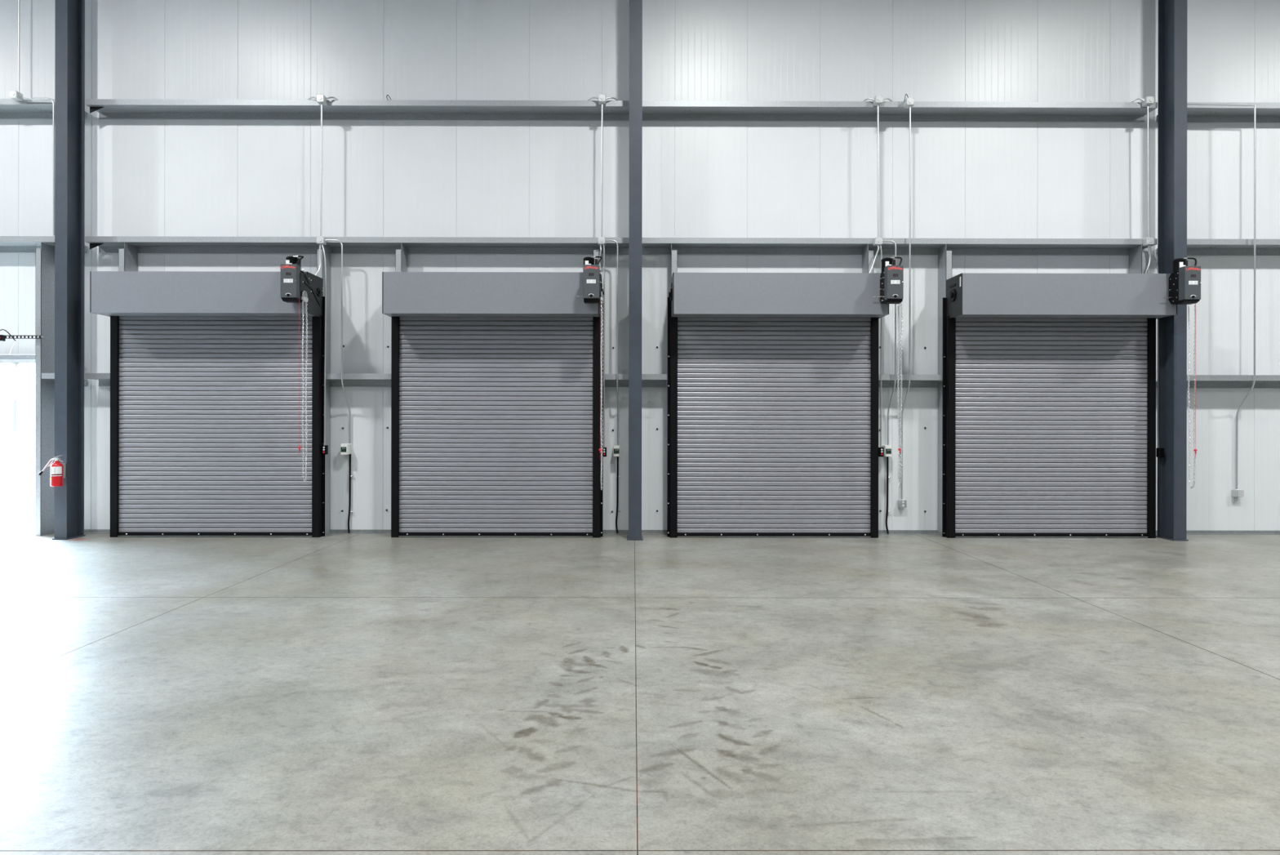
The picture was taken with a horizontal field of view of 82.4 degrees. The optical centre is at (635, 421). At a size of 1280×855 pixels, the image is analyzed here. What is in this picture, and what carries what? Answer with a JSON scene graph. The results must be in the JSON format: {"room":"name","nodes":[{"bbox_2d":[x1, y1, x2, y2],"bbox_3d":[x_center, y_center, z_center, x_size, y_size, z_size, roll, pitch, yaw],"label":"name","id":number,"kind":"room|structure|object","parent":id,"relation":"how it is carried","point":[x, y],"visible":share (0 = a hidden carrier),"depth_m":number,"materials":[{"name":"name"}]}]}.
{"room":"distribution center","nodes":[
{"label":"distribution center","id":0,"kind":"room"},
{"bbox_2d":[0,531,1279,854],"bbox_3d":[0.006,1.580,-2.580,32.000,0.001,26.120,0,0,0],"label":"floor","id":1,"kind":"structure","parent":0,"point":[330,694],"depth_m":4.27,"materials":[{"name":"concrete"}]},
{"bbox_2d":[52,0,85,539],"bbox_3d":[-7.673,-3.221,9.899,0.188,9.580,0.339,0,0,0],"label":"steel column","id":2,"kind":"structure","parent":1,"relation":"on","point":[69,31],"depth_m":9.89,"materials":[{"name":"grey metal"}]},
{"bbox_2d":[38,454,66,486],"bbox_3d":[-7.708,0.641,9.660,0.309,0.413,0.179,0,0,0],"label":"fire extinguisher","id":3,"kind":"object","parent":2,"relation":"attached to","point":[57,468],"visible":1,"depth_m":9.61,"materials":[{"name":"red metal"}]},
{"bbox_2d":[626,0,643,540],"bbox_3d":[-0.005,-3.210,9.925,0.214,9.580,0.339,0,0,0],"label":"steel column","id":4,"kind":"structure","parent":1,"relation":"on","point":[635,6],"depth_m":9.77,"materials":[{"name":"grey metal"}]},
{"bbox_2d":[1155,0,1188,540],"bbox_3d":[7.307,-3.199,9.949,0.196,9.580,0.339,0,0,0],"label":"steel column","id":5,"kind":"structure","parent":1,"relation":"on","point":[1172,14],"depth_m":9.93,"materials":[{"name":"grey metal"}]},
{"bbox_2d":[1155,447,1164,457],"bbox_3d":[7.214,0.420,10.044,0.070,0.128,0.070,0,0,0],"label":"station","id":6,"kind":"object","parent":5,"relation":"attached to","point":[1159,451],"visible":1,"depth_m":10.02,"materials":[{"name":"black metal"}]},
{"bbox_2d":[0,0,1279,530],"bbox_3d":[-0.030,-3.220,10.420,32.000,9.600,0.120,0,0,0],"label":"wall","id":7,"kind":"structure","parent":0,"point":[144,177],"depth_m":10.36,"materials":[{"name":"white metal"}]},
{"bbox_2d":[12,362,22,367],"bbox_3d":[-8.729,-0.803,10.301,0.100,0.060,0.040,0,0,0],"label":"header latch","id":8,"kind":"object","parent":7,"relation":"attached to","point":[15,363],"visible":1,"depth_m":10.28,"materials":[{"name":"metal"}]},
{"bbox_2d":[0,354,35,359],"bbox_3d":[-11.383,-0.918,10.287,6.300,0.062,0.068,0,0,0],"label":"trim","id":9,"kind":"structure","parent":7,"relation":"attached to","point":[2,356],"depth_m":10.26,"materials":[{"name":"metal"}]},
{"bbox_2d":[0,359,35,363],"bbox_3d":[-11.383,-0.860,10.357,6.300,0.046,0.168,0,0,0],"label":"trim","id":10,"kind":"structure","parent":7,"relation":"attached to","point":[2,361],"depth_m":10.28,"materials":[{"name":"white metal"}]},
{"bbox_2d":[0,98,87,119],"bbox_3d":[-11.842,-4.372,10.182,8.171,0.168,0.262,0,0,0],"label":"beam","id":11,"kind":"structure","parent":7,"relation":"attached to","point":[10,108],"depth_m":10.23,"materials":[{"name":"metal"}]},
{"bbox_2d":[9,90,22,101],"bbox_3d":[-8.489,-4.467,10.003,0.097,0.097,0.114,0,0,0],"label":"junction box","id":12,"kind":"object","parent":11,"relation":"attached to","point":[14,95],"visible":1,"depth_m":9.96,"materials":[{"name":"metal"}]},
{"bbox_2d":[17,0,19,92],"bbox_3d":[-8.452,-5.720,10.007,0.022,2.426,0.023,0,0,0],"label":"conduit","id":13,"kind":"object","parent":12,"relation":"on","point":[18,0],"visible":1,"depth_m":10.00,"materials":[{"name":"metal"}]},
{"bbox_2d":[23,97,54,235],"bbox_3d":[-8.169,-3.497,10.003,0.422,1.887,0.023,0,0,0],"label":"conduit","id":14,"kind":"object","parent":11,"relation":"attached to","point":[24,98],"visible":0.97,"depth_m":10.00,"materials":[{"name":"metal"}]},
{"bbox_2d":[0,235,87,253],"bbox_3d":[-11.845,-2.482,10.182,8.171,0.168,0.262,0,0,0],"label":"beam","id":15,"kind":"structure","parent":7,"relation":"attached to","point":[7,243],"depth_m":10.13,"materials":[{"name":"metal"}]},
{"bbox_2d":[35,242,54,535],"bbox_3d":[-8.234,-0.455,10.194,0.075,4.045,0.262,0,0,0],"label":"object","id":16,"kind":"object","parent":7,"relation":"attached to","point":[45,256],"visible":0.82,"depth_m":10.13,"materials":[{"name":"metal"}]},
{"bbox_2d":[5,335,43,338],"bbox_3d":[-8.862,-1.166,10.025,1.419,0.044,0.072,0,0,0],"label":"perforated angle","id":17,"kind":"object","parent":16,"relation":"attached to","point":[39,336],"visible":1,"depth_m":10.00,"materials":[{"name":"metal"}]},
{"bbox_2d":[0,334,5,341],"bbox_3d":[-8.647,-1.146,9.961,0.038,0.084,0.070,0,0,0],"label":"sensor","id":18,"kind":"object","parent":17,"relation":"attached to","point":[2,337],"visible":1,"depth_m":9.96,"materials":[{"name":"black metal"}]},
{"bbox_2d":[41,373,86,386],"bbox_3d":[-7.974,-0.591,10.195,0.429,0.168,0.262,0,0,0],"label":"beam","id":19,"kind":"structure","parent":7,"relation":"attached to","point":[44,375],"depth_m":10.06,"materials":[{"name":"metal"}]},
{"bbox_2d":[84,373,110,386],"bbox_3d":[-7.400,-0.590,10.197,0.388,0.168,0.262,0,0,0],"label":"beam","id":20,"kind":"structure","parent":7,"relation":"attached to","point":[104,379],"depth_m":10.06,"materials":[{"name":"metal"}]},
{"bbox_2d":[118,242,137,271],"bbox_3d":[-7.091,-0.453,10.198,0.082,4.045,0.262,0,0,0],"label":"channel","id":21,"kind":"object","parent":7,"relation":"attached to","point":[127,256],"visible":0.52,"depth_m":10.13,"materials":[{"name":"metal"}]},
{"bbox_2d":[316,244,330,534],"bbox_3d":[-4.363,-0.449,10.207,0.079,4.045,0.262,0,0,0],"label":"channel","id":22,"kind":"object","parent":7,"relation":"attached to","point":[321,273],"visible":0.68,"depth_m":10.25,"materials":[{"name":"metal"}]},
{"bbox_2d":[89,271,324,537],"bbox_3d":[-5.746,-0.203,9.830,2.926,3.548,0.483,0,0,0],"label":"door","id":23,"kind":"structure","parent":22,"relation":"attached to","point":[206,366],"depth_m":9.99,"materials":[{"name":"grey paint"}]},
{"bbox_2d":[90,271,314,315],"bbox_3d":[-5.739,-1.704,9.815,2.824,0.545,0.453,0,0,0],"label":"hood","id":24,"kind":"object","parent":23,"relation":"attached to","point":[113,293],"depth_m":9.59,"materials":[{"name":"grey metal"}]},
{"bbox_2d":[118,315,312,532],"bbox_3d":[-5.742,-0.040,10.013,2.748,3.099,0.036,0,0,0],"label":"curtain","id":25,"kind":"object","parent":23,"relation":"hanging from","point":[210,407],"depth_m":10.00,"materials":[{"name":"grey paint"}]},
{"bbox_2d":[280,255,323,308],"bbox_3d":[-4.456,-1.853,9.676,0.349,0.609,0.780,0,0,0],"label":"operator","id":26,"kind":"object","parent":23,"relation":"attached to","point":[295,284],"visible":1,"depth_m":9.39,"materials":[{"name":"grey paint"}]},
{"bbox_2d":[302,301,307,481],"bbox_3d":[-4.300,-0.393,9.482,0.030,2.341,0.130,0,0,0],"label":"chain","id":27,"kind":"object","parent":26,"relation":"hanging from","point":[304,480],"visible":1,"depth_m":9.47,"materials":[{"name":"metal"}]},
{"bbox_2d":[321,444,328,454],"bbox_3d":[-4.281,0.382,10.041,0.070,0.128,0.070,0,0,0],"label":"station","id":28,"kind":"object","parent":22,"relation":"attached to","point":[324,448],"visible":1,"depth_m":10.02,"materials":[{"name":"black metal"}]},
{"bbox_2d":[324,239,351,443],"bbox_3d":[-4.154,-1.103,10.169,0.260,2.802,0.316,0,0,0],"label":"conduit","id":29,"kind":"object","parent":7,"relation":"attached to","point":[339,241],"visible":1,"depth_m":10.02,"materials":[{"name":"metal"}]},
{"bbox_2d":[340,443,351,454],"bbox_3d":[-4.079,0.383,10.267,0.092,0.154,0.160,0,0,0],"label":"switch","id":30,"kind":"object","parent":7,"relation":"attached to","point":[345,448],"visible":1,"depth_m":10.20,"materials":[{"name":"white plastic"}]},
{"bbox_2d":[347,453,353,533],"bbox_3d":[-4.029,1.007,10.302,0.077,1.116,0.055,0,0,0],"label":"power cable","id":31,"kind":"object","parent":30,"relation":"attached to","point":[350,475],"visible":1,"depth_m":10.31,"materials":[{"name":"black rubber"}]},
{"bbox_2d":[84,98,629,120],"bbox_3d":[-3.841,-4.359,10.208,7.495,0.168,0.262,0,0,0],"label":"beam","id":32,"kind":"structure","parent":7,"relation":"attached to","point":[113,108],"depth_m":10.20,"materials":[{"name":"metal"}]},
{"bbox_2d":[89,106,103,113],"bbox_3d":[-7.470,-4.325,10.128,0.200,0.088,0.006,0,0,0],"label":"clip","id":33,"kind":"object","parent":32,"relation":"attached to","point":[91,108],"visible":1,"depth_m":10.13,"materials":[{"name":"metal"}]},
{"bbox_2d":[316,94,327,105],"bbox_3d":[-4.310,-4.418,10.017,0.104,0.101,0.114,0,0,0],"label":"junction box","id":34,"kind":"object","parent":32,"relation":"attached to","point":[320,98],"visible":1,"depth_m":9.97,"materials":[{"name":"metal"}]},
{"bbox_2d":[325,96,337,99],"bbox_3d":[-4.159,-4.439,10.064,0.227,0.068,0.041,0,0,-29],"label":"conduit","id":35,"kind":"object","parent":34,"relation":"attached to","point":[327,98],"visible":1,"depth_m":10.04,"materials":[{"name":"metal"}]},
{"bbox_2d":[598,93,606,104],"bbox_3d":[-0.462,-4.431,10.030,0.104,0.101,0.114,0,0,0],"label":"junction box","id":36,"kind":"object","parent":32,"relation":"attached to","point":[602,97],"visible":1,"depth_m":9.98,"materials":[{"name":"metal"}]},
{"bbox_2d":[84,235,629,253],"bbox_3d":[-3.844,-2.470,10.208,7.495,0.168,0.262,0,0,0],"label":"beam","id":37,"kind":"structure","parent":7,"relation":"attached to","point":[111,244],"depth_m":10.21,"materials":[{"name":"metal"}]},
{"bbox_2d":[89,243,102,248],"bbox_3d":[-7.473,-2.435,10.128,0.200,0.088,0.006,0,0,0],"label":"clip","id":38,"kind":"object","parent":37,"relation":"attached to","point":[91,245],"visible":1,"depth_m":10.13,"materials":[{"name":"metal"}]},
{"bbox_2d":[316,235,326,244],"bbox_3d":[-4.319,-2.489,10.027,0.102,0.102,0.094,0,0,0],"label":"junction box","id":39,"kind":"object","parent":37,"relation":"attached to","point":[320,239],"visible":1,"depth_m":9.99,"materials":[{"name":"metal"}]},
{"bbox_2d":[314,244,320,275],"bbox_3d":[-4.344,-2.206,9.973,0.033,0.470,0.121,0,0,20],"label":"conduit","id":40,"kind":"object","parent":39,"relation":"attached to","point":[319,267],"visible":0.98,"depth_m":10.00,"materials":[{"name":"metal"}]},
{"bbox_2d":[320,102,322,235],"bbox_3d":[-4.314,-3.453,10.021,0.028,1.831,0.023,0,0,0],"label":"conduit","id":41,"kind":"object","parent":39,"relation":"attached to","point":[321,189],"visible":1,"depth_m":10.01,"materials":[{"name":"metal"}]},
{"bbox_2d":[321,244,326,445],"bbox_3d":[-4.282,-1.061,10.018,0.071,2.766,0.024,0,0,0],"label":"conduit","id":42,"kind":"object","parent":39,"relation":"attached to","point":[322,244],"visible":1,"depth_m":10.01,"materials":[{"name":"metal"}]},
{"bbox_2d":[597,236,605,245],"bbox_3d":[-0.470,-2.488,10.040,0.102,0.102,0.094,0,0,0],"label":"junction box","id":43,"kind":"object","parent":37,"relation":"attached to","point":[601,240],"visible":1,"depth_m":10.00,"materials":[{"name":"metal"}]},
{"bbox_2d":[599,244,601,271],"bbox_3d":[-0.483,-2.212,9.838,0.037,0.458,0.413,0,0,-1],"label":"conduit","id":44,"kind":"object","parent":43,"relation":"attached to","point":[600,244],"visible":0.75,"depth_m":9.97,"materials":[{"name":"metal"}]},
{"bbox_2d":[600,102,603,236],"bbox_3d":[-0.466,-3.460,10.034,0.027,1.845,0.023,0,0,0],"label":"conduit","id":45,"kind":"object","parent":43,"relation":"attached to","point":[602,103],"visible":1,"depth_m":10.02,"materials":[{"name":"metal"}]},
{"bbox_2d":[603,244,604,447],"bbox_3d":[-0.440,-1.044,10.041,0.024,2.794,0.034,0,0,0],"label":"conduit","id":46,"kind":"object","parent":43,"relation":"attached to","point":[603,244],"visible":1,"depth_m":10.03,"materials":[{"name":"metal"}]},
{"bbox_2d":[325,373,391,386],"bbox_3d":[-3.846,-0.585,10.208,0.940,0.168,0.262,0,0,0],"label":"beam","id":47,"kind":"structure","parent":7,"relation":"attached to","point":[375,380],"depth_m":10.11,"materials":[{"name":"metal"}]},
{"bbox_2d":[395,243,407,271],"bbox_3d":[-3.279,-0.447,10.210,0.083,4.045,0.262,0,0,0],"label":"channel","id":48,"kind":"object","parent":7,"relation":"attached to","point":[401,255],"visible":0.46,"depth_m":10.10,"materials":[{"name":"metal"}]},
{"bbox_2d":[382,271,603,537],"bbox_3d":[-1.916,-0.197,9.842,2.926,3.548,0.483,0,0,0],"label":"door","id":49,"kind":"structure","parent":48,"relation":"attached to","point":[495,375],"depth_m":10.01,"materials":[{"name":"grey paint"}]},
{"bbox_2d":[382,271,599,316],"bbox_3d":[-1.910,-1.698,9.827,2.824,0.545,0.453,0,0,0],"label":"hood","id":50,"kind":"object","parent":49,"relation":"attached to","point":[405,294],"depth_m":9.60,"materials":[{"name":"grey metal"}]},
{"bbox_2d":[582,256,604,306],"bbox_3d":[-0.603,-1.847,9.688,0.349,0.609,0.780,0,0,0],"label":"operator","id":51,"kind":"object","parent":49,"relation":"attached to","point":[593,288],"visible":1,"depth_m":9.31,"materials":[{"name":"metal"}]},
{"bbox_2d":[598,299,601,459],"bbox_3d":[-0.457,-0.536,9.393,0.044,2.069,0.015,0,0,0],"label":"cord","id":52,"kind":"object","parent":51,"relation":"hanging from","point":[600,449],"visible":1,"depth_m":9.39,"materials":[{"name":"red fabric"}]},
{"bbox_2d":[600,301,603,489],"bbox_3d":[-0.446,-0.336,9.495,0.031,2.444,0.130,0,0,0],"label":"chain","id":53,"kind":"object","parent":51,"relation":"hanging from","point":[602,324],"visible":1,"depth_m":9.45,"materials":[{"name":"metal"}]},
{"bbox_2d":[593,245,599,264],"bbox_3d":[-0.551,-0.443,10.219,0.079,4.045,0.262,0,0,0],"label":"channel","id":54,"kind":"object","parent":7,"relation":"attached to","point":[596,252],"visible":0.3,"depth_m":10.09,"materials":[{"name":"metal"}]},
{"bbox_2d":[602,447,606,456],"bbox_3d":[-0.439,0.413,10.054,0.070,0.128,0.070,0,0,0],"label":"station","id":55,"kind":"object","parent":54,"relation":"attached to","point":[604,449],"visible":0.89,"depth_m":10.03,"materials":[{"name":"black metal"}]},
{"bbox_2d":[605,239,618,444],"bbox_3d":[-0.335,-1.091,10.181,0.182,2.826,0.316,0,0,0],"label":"conduit","id":56,"kind":"object","parent":7,"relation":"attached to","point":[615,241],"visible":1,"depth_m":10.03,"materials":[{"name":"metal"}]},
{"bbox_2d":[613,444,620,456],"bbox_3d":[-0.271,0.407,10.279,0.092,0.154,0.160,0,0,0],"label":"switch","id":57,"kind":"object","parent":7,"relation":"attached to","point":[616,448],"visible":1,"depth_m":10.21,"materials":[{"name":"white plastic"}]},
{"bbox_2d":[615,456,620,533],"bbox_3d":[-0.251,1.023,10.314,0.072,1.097,0.055,0,0,0],"label":"power cable","id":58,"kind":"object","parent":57,"relation":"attached to","point":[618,476],"visible":0.99,"depth_m":10.32,"materials":[{"name":"black rubber"}]},
{"bbox_2d":[604,373,628,386],"bbox_3d":[-0.274,-0.579,10.220,0.350,0.168,0.262,0,0,0],"label":"beam","id":59,"kind":"structure","parent":7,"relation":"attached to","point":[610,379],"depth_m":10.35,"materials":[{"name":"metal"}]},
{"bbox_2d":[641,373,666,386],"bbox_3d":[0.254,-0.579,10.222,0.350,0.168,0.262,0,0,0],"label":"beam","id":60,"kind":"structure","parent":7,"relation":"attached to","point":[647,380],"depth_m":10.20,"materials":[{"name":"metal"}]},
{"bbox_2d":[670,243,677,288],"bbox_3d":[0.527,-0.442,10.223,0.083,4.045,0.262,0,0,0],"label":"channel","id":61,"kind":"object","parent":7,"relation":"attached to","point":[673,253],"visible":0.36,"depth_m":10.09,"materials":[{"name":"metal"}]},
{"bbox_2d":[666,272,888,537],"bbox_3d":[1.894,-0.191,9.855,2.918,3.548,0.483,0,0,0],"label":"door","id":62,"kind":"structure","parent":61,"relation":"attached to","point":[772,415],"depth_m":10.02,"materials":[{"name":"grey paint"}]},
{"bbox_2d":[672,272,888,317],"bbox_3d":[1.910,-1.693,9.840,2.824,0.545,0.453,0,0,0],"label":"hood","id":63,"kind":"object","parent":62,"relation":"attached to","point":[695,295],"depth_m":9.62,"materials":[{"name":"grey metal"}]},
{"bbox_2d":[878,447,884,456],"bbox_3d":[3.375,0.413,10.066,0.070,0.128,0.070,0,0,0],"label":"station","id":64,"kind":"object","parent":62,"relation":"attached to","point":[881,450],"visible":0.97,"depth_m":10.04,"materials":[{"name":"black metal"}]},
{"bbox_2d":[872,257,903,303],"bbox_3d":[3.279,-1.842,9.465,0.350,0.609,0.304,0,0,0],"label":"operator","id":65,"kind":"object","parent":62,"relation":"attached to","point":[891,277],"visible":1,"depth_m":9.32,"materials":[{"name":"metal"}]},
{"bbox_2d":[897,302,901,457],"bbox_3d":[3.435,-0.553,9.506,0.044,2.023,0.015,0,0,0],"label":"cord","id":66,"kind":"object","parent":65,"relation":"hanging from","point":[899,449],"visible":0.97,"depth_m":9.51,"materials":[{"name":"fabric"}]},
{"bbox_2d":[897,302,902,486],"bbox_3d":[3.435,-0.353,9.507,0.030,2.398,0.130,0,0,0],"label":"chain","id":67,"kind":"object","parent":65,"relation":"hanging from","point":[899,425],"visible":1,"depth_m":9.53,"materials":[{"name":"metal"}]},
{"bbox_2d":[84,528,1279,534],"bbox_3d":[-0.036,1.554,10.332,32.000,0.052,0.044,0,0,0],"label":"baseboard","id":68,"kind":"structure","parent":7,"relation":"attached to","point":[86,531],"depth_m":10.35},
{"bbox_2d":[862,244,873,272],"bbox_3d":[3.247,-0.438,10.232,0.079,4.045,0.262,0,0,0],"label":"channel","id":69,"kind":"object","parent":7,"relation":"attached to","point":[868,255],"visible":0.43,"depth_m":10.13,"materials":[{"name":"metal"}]},
{"bbox_2d":[881,444,891,456],"bbox_3d":[3.535,0.409,10.292,0.092,0.154,0.160,0,0,0],"label":"switch","id":70,"kind":"object","parent":7,"relation":"attached to","point":[887,449],"visible":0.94,"depth_m":10.22,"materials":[{"name":"white plastic"}]},
{"bbox_2d":[885,456,890,533],"bbox_3d":[3.571,1.026,10.327,0.076,1.100,0.055,0,0,0],"label":"power cable","id":71,"kind":"object","parent":70,"relation":"attached to","point":[887,457],"visible":0.99,"depth_m":10.33,"materials":[{"name":"black rubber"}]},
{"bbox_2d":[882,240,896,444],"bbox_3d":[3.485,-1.087,10.194,0.190,2.823,0.316,0,0,0],"label":"conduit","id":72,"kind":"object","parent":7,"relation":"attached to","point":[893,242],"visible":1,"depth_m":10.04,"materials":[{"name":"metal"}]},
{"bbox_2d":[641,237,1157,254],"bbox_3d":[3.650,-2.458,10.233,7.135,0.168,0.262,0,0,0],"label":"beam","id":73,"kind":"structure","parent":7,"relation":"attached to","point":[777,246],"depth_m":10.24,"materials":[{"name":"metal"}]},
{"bbox_2d":[873,236,882,245],"bbox_3d":[3.332,-2.484,10.052,0.102,0.102,0.094,0,0,0],"label":"junction box","id":74,"kind":"object","parent":73,"relation":"attached to","point":[877,240],"visible":1,"depth_m":10.01,"materials":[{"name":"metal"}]},
{"bbox_2d":[868,244,879,272],"bbox_3d":[3.255,-2.226,10.014,0.190,0.430,0.040,0,0,-25],"label":"conduit","id":75,"kind":"object","parent":74,"relation":"attached to","point":[877,246],"visible":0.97,"depth_m":10.03,"materials":[{"name":"metal"}]},
{"bbox_2d":[876,103,879,236],"bbox_3d":[3.330,-3.451,10.046,0.028,1.836,0.023,0,0,0],"label":"conduit","id":76,"kind":"object","parent":74,"relation":"attached to","point":[877,104],"visible":1,"depth_m":10.04,"materials":[{"name":"metal"}]},
{"bbox_2d":[880,244,882,447],"bbox_3d":[3.368,-1.042,10.054,0.035,2.791,0.034,0,0,0],"label":"conduit","id":77,"kind":"object","parent":74,"relation":"attached to","point":[880,245],"visible":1,"depth_m":10.05,"materials":[{"name":"metal"}]},
{"bbox_2d":[1142,237,1154,246],"bbox_3d":[7.065,-2.483,10.064,0.102,0.102,0.094,0,0,0],"label":"junction box","id":78,"kind":"object","parent":73,"relation":"attached to","point":[1147,241],"visible":1,"depth_m":10.03,"materials":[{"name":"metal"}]},
{"bbox_2d":[1144,244,1151,273],"bbox_3d":[7.011,-2.214,10.026,0.165,0.448,0.039,0,0,-29],"label":"conduit","id":79,"kind":"object","parent":78,"relation":"attached to","point":[1148,248],"visible":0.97,"depth_m":10.04,"materials":[{"name":"metal"}]},
{"bbox_2d":[1146,104,1150,237],"bbox_3d":[7.058,-3.448,10.058,0.039,1.831,0.023,0,0,0],"label":"conduit","id":80,"kind":"object","parent":78,"relation":"attached to","point":[1148,110],"visible":1,"depth_m":10.05,"materials":[{"name":"metal"}]},
{"bbox_2d":[1149,244,1159,447],"bbox_3d":[7.146,-1.039,10.073,0.163,2.798,0.032,0,0,-13],"label":"conduit","id":81,"kind":"object","parent":78,"relation":"attached to","point":[1150,247],"visible":0.89,"depth_m":10.09,"materials":[{"name":"metal"}]},
{"bbox_2d":[642,100,1157,122],"bbox_3d":[3.652,-4.348,10.233,7.135,0.168,0.262,0,0,0],"label":"beam","id":82,"kind":"structure","parent":7,"relation":"attached to","point":[652,110],"depth_m":10.23,"materials":[{"name":"metal"}]},
{"bbox_2d":[872,95,883,106],"bbox_3d":[3.329,-4.418,10.042,0.104,0.101,0.114,0,0,0],"label":"junction box","id":83,"kind":"object","parent":82,"relation":"attached to","point":[878,100],"visible":1,"depth_m":9.99,"materials":[{"name":"metal"}]},
{"bbox_2d":[903,97,914,108],"bbox_3d":[3.754,-4.388,10.043,0.104,0.101,0.114,0,0,0],"label":"junction box","id":84,"kind":"object","parent":82,"relation":"attached to","point":[908,102],"visible":1,"depth_m":10.00,"materials":[{"name":"metal"}]},
{"bbox_2d":[1141,96,1154,106],"bbox_3d":[7.051,-4.412,10.054,0.104,0.101,0.114,0,0,0],"label":"junction box","id":85,"kind":"object","parent":82,"relation":"attached to","point":[1149,100],"visible":1,"depth_m":10.01,"materials":[{"name":"metal"}]},
{"bbox_2d":[1130,97,1144,102],"bbox_3d":[6.923,-4.442,10.104,0.191,0.056,0.034,0,0,35],"label":"conduit","id":86,"kind":"object","parent":85,"relation":"attached to","point":[1140,99],"visible":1,"depth_m":10.08,"materials":[{"name":"metal"}]},
{"bbox_2d":[897,499,906,507],"bbox_3d":[3.766,1.153,10.331,0.104,0.110,0.083,0,0,0],"label":"wall outlet","id":87,"kind":"object","parent":7,"relation":"attached to","point":[900,503],"visible":1,"depth_m":10.29,"materials":[{"name":"metal"}]},
{"bbox_2d":[900,106,911,499],"bbox_3d":[3.767,-1.628,10.195,0.022,5.472,0.318,0,0,0],"label":"conduit","id":88,"kind":"object","parent":7,"relation":"attached to","point":[909,269],"visible":0.9,"depth_m":10.04,"materials":[{"name":"metal"}]},
{"bbox_2d":[878,374,942,387],"bbox_3d":[3.821,-0.573,10.234,0.927,0.168,0.262,0,0,0],"label":"beam","id":89,"kind":"structure","parent":7,"relation":"attached to","point":[887,380],"depth_m":10.30,"materials":[{"name":"metal"}]},
{"bbox_2d":[937,244,951,535],"bbox_3d":[4.329,-0.436,10.235,0.083,4.045,0.262,0,0,0],"label":"channel","id":90,"kind":"object","parent":7,"relation":"attached to","point":[944,257],"visible":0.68,"depth_m":10.27,"materials":[{"name":"metal"}]},
{"bbox_2d":[942,272,1177,537],"bbox_3d":[5.698,-0.185,9.867,2.918,3.548,0.483,0,0,0],"label":"door","id":91,"kind":"structure","parent":90,"relation":"attached to","point":[1049,421],"depth_m":10.03,"materials":[{"name":"grey paint"}]},
{"bbox_2d":[955,317,1147,533],"bbox_3d":[5.697,-0.023,10.051,2.748,3.099,0.036,0,0,0],"label":"curtain","id":92,"kind":"object","parent":91,"relation":"hanging from","point":[1051,413],"depth_m":10.03,"materials":[{"name":"grey paint"}]},
{"bbox_2d":[953,272,1176,317],"bbox_3d":[5.715,-1.687,9.852,2.824,0.545,0.453,0,0,0],"label":"hood","id":93,"kind":"object","parent":91,"relation":"attached to","point":[975,295],"depth_m":9.63,"materials":[{"name":"grey metal"}]},
{"bbox_2d":[1163,257,1200,304],"bbox_3d":[7.089,-1.836,9.477,0.350,0.609,0.304,0,0,0],"label":"operator","id":94,"kind":"object","parent":91,"relation":"attached to","point":[1184,281],"visible":1,"depth_m":9.38,"materials":[{"name":"metal"}]},
{"bbox_2d":[1187,305,1196,488],"bbox_3d":[7.245,-0.340,9.520,0.030,2.412,0.130,0,0,0],"label":"chain","id":95,"kind":"object","parent":94,"relation":"hanging from","point":[1192,486],"visible":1,"depth_m":9.55,"materials":[{"name":"metal"}]},
{"bbox_2d":[1193,302,1197,457],"bbox_3d":[7.223,-0.547,9.429,0.044,2.023,0.015,0,0,0],"label":"cord","id":96,"kind":"object","parent":94,"relation":"hanging from","point":[1195,450],"visible":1,"depth_m":9.43,"materials":[{"name":"red fabric"}]},
{"bbox_2d":[1128,244,1147,273],"bbox_3d":[7.042,-0.432,10.244,0.083,4.045,0.262,0,0,0],"label":"channel","id":97,"kind":"object","parent":7,"relation":"attached to","point":[1138,259],"visible":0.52,"depth_m":10.20,"materials":[{"name":"metal"}]},
{"bbox_2d":[1155,238,1279,255],"bbox_3d":[11.631,-2.446,10.259,8.477,0.168,0.262,0,0,0],"label":"beam","id":98,"kind":"structure","parent":7,"relation":"attached to","point":[1195,246],"depth_m":10.26,"materials":[{"name":"metal"}]},
{"bbox_2d":[1155,374,1279,387],"bbox_3d":[11.628,-0.562,10.259,8.477,0.168,0.262,0,0,0],"label":"beam","id":99,"kind":"structure","parent":7,"relation":"attached to","point":[1202,380],"depth_m":10.37,"materials":[{"name":"metal"}]},
{"bbox_2d":[1156,102,1279,122],"bbox_3d":[11.634,-4.336,10.259,8.477,0.168,0.262,0,0,0],"label":"beam","id":100,"kind":"structure","parent":7,"relation":"attached to","point":[1265,112],"depth_m":10.28,"materials":[{"name":"metal"}]},
{"bbox_2d":[1186,102,1256,488],"bbox_3d":[8.055,-1.713,10.209,0.962,5.347,0.318,0,0,0],"label":"conduit","id":101,"kind":"object","parent":7,"relation":"attached to","point":[1188,104],"visible":0.97,"depth_m":10.06,"materials":[{"name":"metal"}]},
{"bbox_2d":[1231,488,1244,501],"bbox_3d":[8.521,1.037,10.346,0.110,0.172,0.084,0,0,0],"label":"wall outlet","id":102,"kind":"object","parent":7,"relation":"attached to","point":[1235,493],"visible":1,"depth_m":10.32,"materials":[{"name":"metal"}]},
{"label":"outside","id":103,"kind":"structure","parent":0,"visible":0},
{"bbox_2d":[13,400,17,431],"bbox_3d":[-93.510,-0.868,110.052,0.353,4.675,0.353,0,0,0],"label":"post","id":104,"kind":"object","parent":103,"point":[15,402],"visible":1,"depth_m":109.96,"materials":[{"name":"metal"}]},
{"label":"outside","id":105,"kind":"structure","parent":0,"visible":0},
{"bbox_2d":[0,431,35,531],"bbox_3d":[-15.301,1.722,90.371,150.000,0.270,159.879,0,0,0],"label":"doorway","id":106,"kind":"structure","parent":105,"point":[17,449],"depth_m":19.52,"materials":[{"name":"white"}]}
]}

